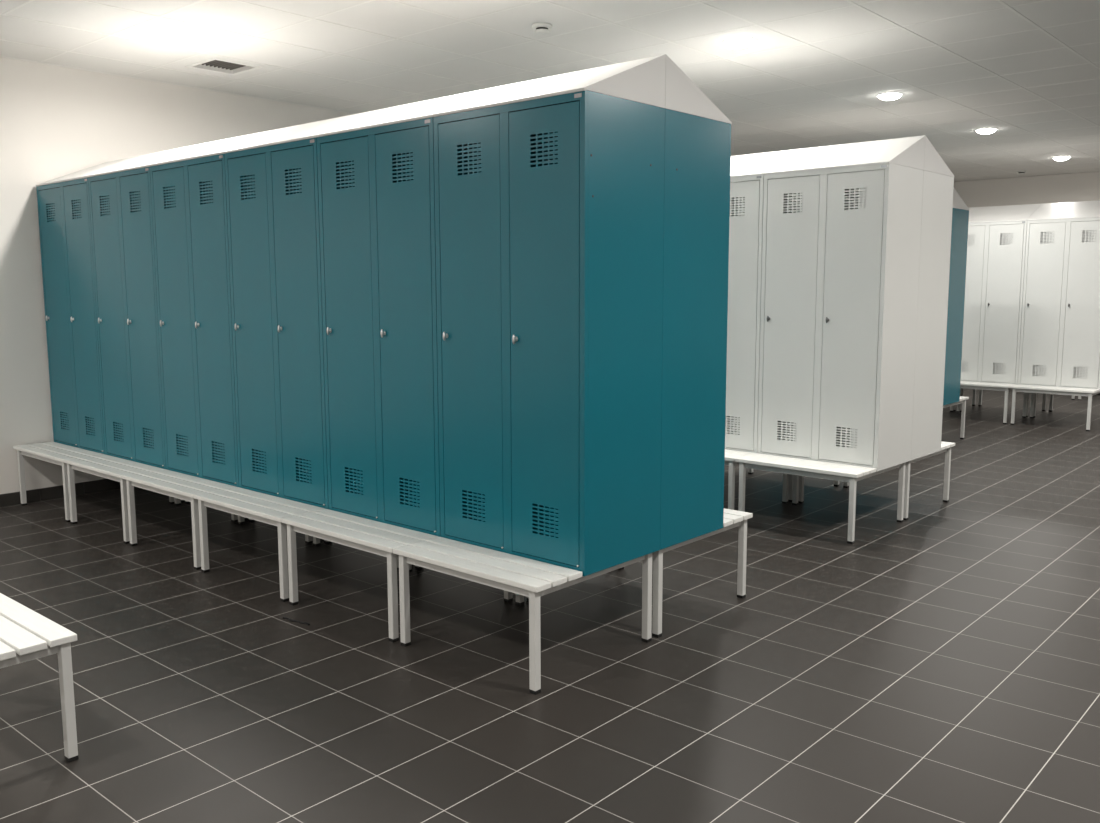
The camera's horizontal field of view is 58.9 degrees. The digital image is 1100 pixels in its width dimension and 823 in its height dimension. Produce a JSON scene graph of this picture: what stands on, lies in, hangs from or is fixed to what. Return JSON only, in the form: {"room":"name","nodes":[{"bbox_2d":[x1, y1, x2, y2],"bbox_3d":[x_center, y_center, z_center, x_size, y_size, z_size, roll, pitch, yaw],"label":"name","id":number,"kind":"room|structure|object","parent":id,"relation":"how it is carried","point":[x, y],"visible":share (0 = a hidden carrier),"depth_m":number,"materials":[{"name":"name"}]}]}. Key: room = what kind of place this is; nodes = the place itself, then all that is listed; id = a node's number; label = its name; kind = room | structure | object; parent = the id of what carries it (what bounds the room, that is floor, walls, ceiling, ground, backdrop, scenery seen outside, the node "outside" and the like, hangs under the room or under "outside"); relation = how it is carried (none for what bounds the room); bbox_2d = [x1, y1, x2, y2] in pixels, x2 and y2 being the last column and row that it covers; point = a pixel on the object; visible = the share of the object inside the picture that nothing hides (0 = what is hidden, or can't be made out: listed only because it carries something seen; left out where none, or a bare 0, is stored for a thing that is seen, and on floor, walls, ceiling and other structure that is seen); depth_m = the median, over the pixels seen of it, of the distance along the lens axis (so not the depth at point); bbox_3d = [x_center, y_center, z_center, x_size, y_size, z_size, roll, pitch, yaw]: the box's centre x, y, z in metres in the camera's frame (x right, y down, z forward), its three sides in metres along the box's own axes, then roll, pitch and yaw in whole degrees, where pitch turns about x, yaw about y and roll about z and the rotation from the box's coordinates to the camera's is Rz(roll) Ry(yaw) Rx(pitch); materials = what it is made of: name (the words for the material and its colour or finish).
{"room":"changing room","nodes":[
{"label":"changing room","id":0,"kind":"room"},
{"bbox_2d":[0,57,352,493],"bbox_3d":[-1.650,-1.155,8.906,0.200,2.980,18.800,6,10,41],"label":"wall","id":1,"kind":"structure","parent":0,"point":[56,121],"depth_m":6.70,"materials":[{"name":"paint"}]},
{"bbox_2d":[0,479,120,506],"bbox_3d":[-1.502,0.280,9.093,0.009,0.085,18.203,6,10,41],"label":"baseboard","id":2,"kind":"structure","parent":1,"relation":"attached to","point":[34,495],"depth_m":6.86,"materials":[{"name":"tile"}]},
{"bbox_2d":[0,55,357,113],"bbox_3d":[-1.572,-2.623,8.646,0.020,0.005,18.400,6,10,41],"label":"trim","id":3,"kind":"structure","parent":1,"relation":"attached to","point":[0,55],"depth_m":7.20,"materials":[{"name":"white"}]},
{"bbox_2d":[0,388,1099,822],"bbox_3d":[3.088,0.887,4.952,12.830,0.100,18.800,6,10,41],"label":"floor","id":4,"kind":"structure","parent":0,"point":[940,664],"depth_m":3.76,"materials":[{"name":"tile"}]},
{"bbox_2d":[0,593,78,761],"bbox_3d":[-1.997,0.892,3.015,0.796,0.410,0.734,6,10,41],"label":"bench","id":5,"kind":"object","parent":4,"relation":"on","point":[25,634],"visible":1,"depth_m":3.02,"materials":[{"name":"white wood"}]},
{"bbox_2d":[13,441,174,521],"bbox_3d":[-3.100,0.433,6.641,0.796,0.410,0.734,6,10,41],"label":"bench","id":6,"kind":"object","parent":4,"relation":"on","point":[52,452],"visible":0.52,"depth_m":6.41,"materials":[{"name":"white wood"}]},
{"bbox_2d":[36,152,157,453],"bbox_3d":[-3.015,-0.740,6.592,0.798,1.971,0.511,6,10,41],"label":"locker","id":7,"kind":"object","parent":6,"relation":"on","point":[63,202],"visible":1,"depth_m":6.42,"materials":[{"name":"teal metal"}]},
{"bbox_2d":[63,454,237,543],"bbox_3d":[-2.500,0.498,6.116,0.796,0.410,0.734,6,10,41],"label":"bench","id":8,"kind":"object","parent":4,"relation":"on","point":[102,465],"visible":0.63,"depth_m":5.89,"materials":[{"name":"white wood"}]},
{"bbox_2d":[87,139,224,468],"bbox_3d":[-2.416,-0.675,6.067,0.798,1.971,0.511,6,10,41],"label":"locker","id":9,"kind":"object","parent":8,"relation":"on","point":[120,199],"visible":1,"depth_m":5.89,"materials":[{"name":"teal metal"}]},
{"bbox_2d":[122,469,312,569],"bbox_3d":[-1.901,0.564,5.590,0.796,0.410,0.734,6,10,41],"label":"bench","id":10,"kind":"object","parent":4,"relation":"on","point":[174,484],"visible":0.6,"depth_m":5.35,"materials":[{"name":"white wood"}]},
{"bbox_2d":[149,124,301,486],"bbox_3d":[-1.816,-0.609,5.541,0.798,1.971,0.511,6,10,41],"label":"locker","id":11,"kind":"object","parent":10,"relation":"on","point":[188,189],"visible":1,"depth_m":5.36,"materials":[{"name":"teal metal"}]},
{"bbox_2d":[193,487,398,601],"bbox_3d":[-1.301,0.629,5.065,0.796,0.410,0.734,6,10,41],"label":"bench","id":12,"kind":"object","parent":4,"relation":"on","point":[265,508],"visible":0.57,"depth_m":4.81,"materials":[{"name":"white wood"}]},
{"bbox_2d":[224,106,395,508],"bbox_3d":[-1.216,-0.544,5.016,0.798,1.971,0.511,6,10,41],"label":"locker","id":13,"kind":"object","parent":12,"relation":"on","point":[272,198],"visible":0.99,"depth_m":4.83,"materials":[{"name":"teal metal"}]},
{"bbox_2d":[283,617,309,624],"bbox_3d":[-1.122,0.927,4.306,0.169,0.008,0.019,5,9,33],"label":"scrap","id":14,"kind":"object","parent":4,"relation":"on","point":[283,617],"visible":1,"depth_m":4.30,"materials":[{"name":"black"}]},
{"bbox_2d":[281,509,512,641],"bbox_3d":[-0.701,0.694,4.539,0.796,0.410,0.734,6,10,41],"label":"bench","id":15,"kind":"object","parent":4,"relation":"on","point":[375,537],"visible":0.63,"depth_m":4.29,"materials":[{"name":"white wood"}]},
{"bbox_2d":[316,83,514,536],"bbox_3d":[-0.617,-0.479,4.490,0.798,1.971,0.511,6,10,41],"label":"locker","id":16,"kind":"object","parent":15,"relation":"on","point":[376,192],"visible":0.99,"depth_m":4.30,"materials":[{"name":"teal metal"}]},
{"bbox_2d":[393,537,651,694],"bbox_3d":[-0.102,0.759,4.014,0.796,0.410,0.734,6,10,41],"label":"bench","id":17,"kind":"object","parent":4,"relation":"on","point":[522,576],"visible":0.8,"depth_m":3.78,"materials":[{"name":"white wood"}]},
{"bbox_2d":[432,54,665,575],"bbox_3d":[-0.017,-0.414,3.965,0.799,1.971,0.511,6,10,41],"label":"locker","id":18,"kind":"object","parent":17,"relation":"on","point":[549,191],"visible":1,"depth_m":3.75,"materials":[{"name":"teal metal"}]},
{"bbox_2d":[527,508,752,637],"bbox_3d":[0.414,0.684,4.593,0.796,0.410,0.734,6,10,41],"label":"bench","id":19,"kind":"object","parent":4,"relation":"on","point":[731,518],"visible":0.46,"depth_m":4.42,"materials":[{"name":"white metal"}]},
{"bbox_2d":[660,55,731,549],"bbox_3d":[0.323,-0.463,4.346,0.799,1.971,0.511,6,10,41],"label":"locker","id":20,"kind":"object","parent":19,"relation":"on","point":[697,165],"visible":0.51,"depth_m":4.07,"materials":[{"name":"teal metal"}]},
{"bbox_2d":[725,449,788,509],"bbox_3d":[1.100,0.426,6.603,0.796,0.410,0.734,6,10,42],"label":"bench","id":21,"kind":"object","parent":4,"relation":"on","point":[730,455],"visible":0.24,"depth_m":6.12,"materials":[{"name":"white metal"}]},
{"bbox_2d":[725,148,802,452],"bbox_3d":[1.186,-0.747,6.553,0.798,1.971,0.511,6,10,42],"label":"locker","id":22,"kind":"object","parent":21,"relation":"on","point":[747,171],"visible":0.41,"depth_m":6.21,"materials":[{"name":"silver metal"}]},
{"bbox_2d":[748,468,838,501],"bbox_3d":[1.625,0.352,7.174,0.796,0.410,0.734,6,10,42],"label":"bench","id":23,"kind":"object","parent":4,"relation":"on","point":[750,471],"visible":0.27,"depth_m":6.68,"materials":[{"name":"white metal"}]},
{"bbox_2d":[735,453,905,543],"bbox_3d":[1.692,0.492,6.069,0.796,0.410,0.734,6,10,42],"label":"bench","id":24,"kind":"object","parent":4,"relation":"on","point":[797,467],"visible":0.77,"depth_m":5.86,"materials":[{"name":"white wood"}]},
{"bbox_2d":[757,135,924,471],"bbox_3d":[1.778,-0.681,6.018,0.798,1.971,0.511,6,10,42],"label":"locker","id":25,"kind":"object","parent":24,"relation":"on","point":[841,238],"visible":1,"depth_m":5.82,"materials":[{"name":"white metal"}]},
{"bbox_2d":[798,441,954,519],"bbox_3d":[2.216,0.418,6.640,0.796,0.410,0.734,6,10,42],"label":"bench","id":26,"kind":"object","parent":4,"relation":"on","point":[945,446],"visible":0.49,"depth_m":6.61,"materials":[{"name":"white metal"}]},
{"bbox_2d":[911,135,953,459],"bbox_3d":[2.123,-0.729,6.394,0.798,1.971,0.511,6,10,42],"label":"locker","id":27,"kind":"object","parent":26,"relation":"on","point":[938,179],"visible":0.16,"depth_m":6.11,"materials":[{"name":"silver metal"}]},
{"bbox_2d":[943,396,968,438],"bbox_3d":[3.491,0.065,9.380,0.796,0.410,0.734,6,10,41],"label":"bench","id":28,"kind":"object","parent":4,"relation":"on","point":[963,399],"visible":0.19,"depth_m":9.38,"materials":[{"name":"white metal"}]},
{"bbox_2d":[943,188,968,405],"bbox_3d":[3.400,-1.082,9.133,0.798,1.971,0.511,6,10,41],"label":"locker","id":29,"kind":"object","parent":28,"relation":"on","point":[960,211],"visible":0.13,"depth_m":8.89,"materials":[{"name":"teal metal"}]},
{"bbox_2d":[953,389,975,410],"bbox_3d":[4.746,-0.273,12.006,0.796,0.410,0.734,6,10,41],"label":"bench","id":30,"kind":"object","parent":4,"relation":"on","point":[974,390],"visible":0.18,"depth_m":12.02,"materials":[{"name":"white metal"}]},
{"bbox_2d":[957,381,1026,423],"bbox_3d":[4.830,-0.132,10.901,0.796,0.410,0.734,6,10,41],"label":"bench","id":31,"kind":"object","parent":4,"relation":"on","point":[963,384],"visible":0.56,"depth_m":10.54,"materials":[{"name":"white metal"}]},
{"bbox_2d":[961,204,1040,384],"bbox_3d":[4.915,-1.305,10.852,0.798,1.971,0.511,6,10,41],"label":"locker","id":32,"kind":"object","parent":31,"relation":"on","point":[996,245],"visible":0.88,"depth_m":10.62,"materials":[{"name":"silver metal"}]},
{"bbox_2d":[960,388,1045,416],"bbox_3d":[5.346,-0.208,11.480,0.796,0.410,0.734,6,10,41],"label":"bench","id":33,"kind":"object","parent":4,"relation":"on","point":[980,391],"visible":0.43,"depth_m":11.49,"materials":[{"name":"white metal"}]},
{"bbox_2d":[1033,393,1052,417],"bbox_3d":[5.945,-0.142,10.955,0.796,0.410,0.734,6,10,41],"label":"bench","id":34,"kind":"object","parent":4,"relation":"on","point":[1051,395],"visible":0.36,"depth_m":11.43,"materials":[{"name":"white metal"}]},
{"bbox_2d":[1010,385,1099,430],"bbox_3d":[5.429,-0.067,10.376,0.796,0.410,0.734,6,10,41],"label":"bench","id":35,"kind":"object","parent":4,"relation":"on","point":[1032,389],"visible":0.91,"depth_m":10.12,"materials":[{"name":"white metal"}]},
{"bbox_2d":[1018,200,1099,388],"bbox_3d":[5.514,-1.240,10.327,0.798,1.971,0.511,6,10,41],"label":"locker","id":36,"kind":"object","parent":35,"relation":"on","point":[1060,337],"visible":1,"depth_m":10.19,"materials":[{"name":"silver metal"}]},
{"bbox_2d":[0,0,1099,181],"bbox_3d":[3.079,-2.168,4.563,12.830,0.100,18.800,6,10,41],"label":"ceiling","id":37,"kind":"structure","parent":0,"point":[382,17],"depth_m":6.36,"materials":[{"name":"paint"}]},
{"bbox_2d":[185,58,262,74],"bbox_3d":[-2.243,-2.392,6.697,0.374,0.044,0.374,6,10,41],"label":"ceiling vent","id":38,"kind":"object","parent":37,"relation":"in","point":[212,64],"visible":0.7,"depth_m":6.76,"materials":[{"name":"white metal"}]},
{"bbox_2d":[202,60,244,69],"bbox_3d":[-2.243,-2.401,6.696,0.307,0.014,0.307,6,10,41],"label":"grille","id":39,"kind":"object","parent":38,"relation":"attached to","point":[208,64],"depth_m":6.76,"materials":[{"name":"grey metal"}]},
{"bbox_2d":[532,22,551,34],"bbox_3d":[-0.046,-2.225,5.671,0.120,0.049,0.120,6,10,41],"label":"smoke detector","id":40,"kind":"object","parent":37,"relation":"attached to","point":[541,28],"visible":1,"depth_m":5.64,"materials":[{"name":"white plastic"}]},
{"bbox_2d":[0,0,1099,179],"bbox_3d":[3.080,-2.118,4.570,12.430,0.004,18.400,6,10,41],"label":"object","id":41,"kind":"structure","parent":37,"relation":"attached to","point":[29,1],"depth_m":6.41,"materials":[{"name":"white"}]},
{"bbox_2d":[875,92,903,99],"bbox_3d":[2.707,-2.503,7.758,0.224,0.038,0.224,6,10,41],"label":"recessed light","id":42,"kind":"object","parent":37,"relation":"in","point":[889,95],"visible":1,"depth_m":7.70,"materials":[{"name":"white"}]},
{"bbox_2d":[878,93,900,99],"bbox_3d":[2.707,-2.503,7.758,0.174,0.038,0.174,6,10,41],"label":"diffuser","id":43,"kind":"object","parent":42,"relation":"attached to","point":[884,96],"depth_m":7.71,"materials":[{"name":"white plastic"}]},
{"bbox_2d":[974,128,997,133],"bbox_3d":[4.255,-2.729,9.497,0.224,0.038,0.224,6,10,41],"label":"recessed light","id":44,"kind":"object","parent":37,"relation":"in","point":[982,130],"visible":1,"depth_m":9.44,"materials":[{"name":"white plastic"}]},
{"bbox_2d":[977,129,995,133],"bbox_3d":[4.255,-2.729,9.497,0.174,0.038,0.174,6,10,41],"label":"diffuser","id":45,"kind":"object","parent":44,"relation":"attached to","point":[982,131],"depth_m":9.45,"materials":[{"name":"white plastic"}]},
{"bbox_2d":[1017,170,1026,174],"bbox_3d":[6.252,-3.165,12.909,0.120,0.049,0.120,6,10,41],"label":"smoke detector","id":46,"kind":"object","parent":37,"relation":"attached to","point":[1022,172],"visible":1,"depth_m":12.88,"materials":[{"name":"white plastic"}]},
{"bbox_2d":[1052,156,1071,160],"bbox_3d":[6.068,-2.996,11.548,0.224,0.038,0.224,6,10,41],"label":"recessed light","id":47,"kind":"object","parent":37,"relation":"in","point":[1059,158],"visible":1,"depth_m":11.50,"materials":[{"name":"white"}]},
{"bbox_2d":[1054,157,1069,160],"bbox_3d":[6.068,-2.995,11.548,0.174,0.038,0.174,6,10,41],"label":"diffuser","id":48,"kind":"object","parent":47,"relation":"attached to","point":[1055,158],"depth_m":11.50,"materials":[{"name":"white"}]},
{"bbox_3d":[-2.197,-2.246,5.848,0.224,0.038,0.224,6,10,41],"label":"recessed light","id":49,"kind":"object","parent":37,"relation":"in","visible":0},
{"bbox_2d":[169,32,198,41],"bbox_3d":[-2.197,-2.245,5.848,0.174,0.038,0.174,6,10,41],"label":"diffuser","id":50,"kind":"object","parent":49,"relation":"attached to","point":[179,36],"depth_m":5.80,"materials":[{"name":"white"}]},
{"bbox_3d":[1.178,-2.280,6.040,0.224,0.038,0.224,6,10,41],"label":"recessed light","id":51,"kind":"object","parent":37,"relation":"in","visible":0},
{"bbox_2d":[726,38,753,47],"bbox_3d":[1.178,-2.280,6.040,0.174,0.038,0.174,6,10,41],"label":"diffuser","id":52,"kind":"object","parent":51,"relation":"attached to","point":[731,42],"depth_m":5.99,"materials":[{"name":"white plastic"}]},
{"bbox_2d":[954,172,1099,207],"bbox_3d":[9.239,-1.539,11.671,12.430,2.980,0.200,6,10,41],"label":"wall","id":53,"kind":"structure","parent":0,"point":[1077,187],"depth_m":13.58,"materials":[{"name":"paint"}]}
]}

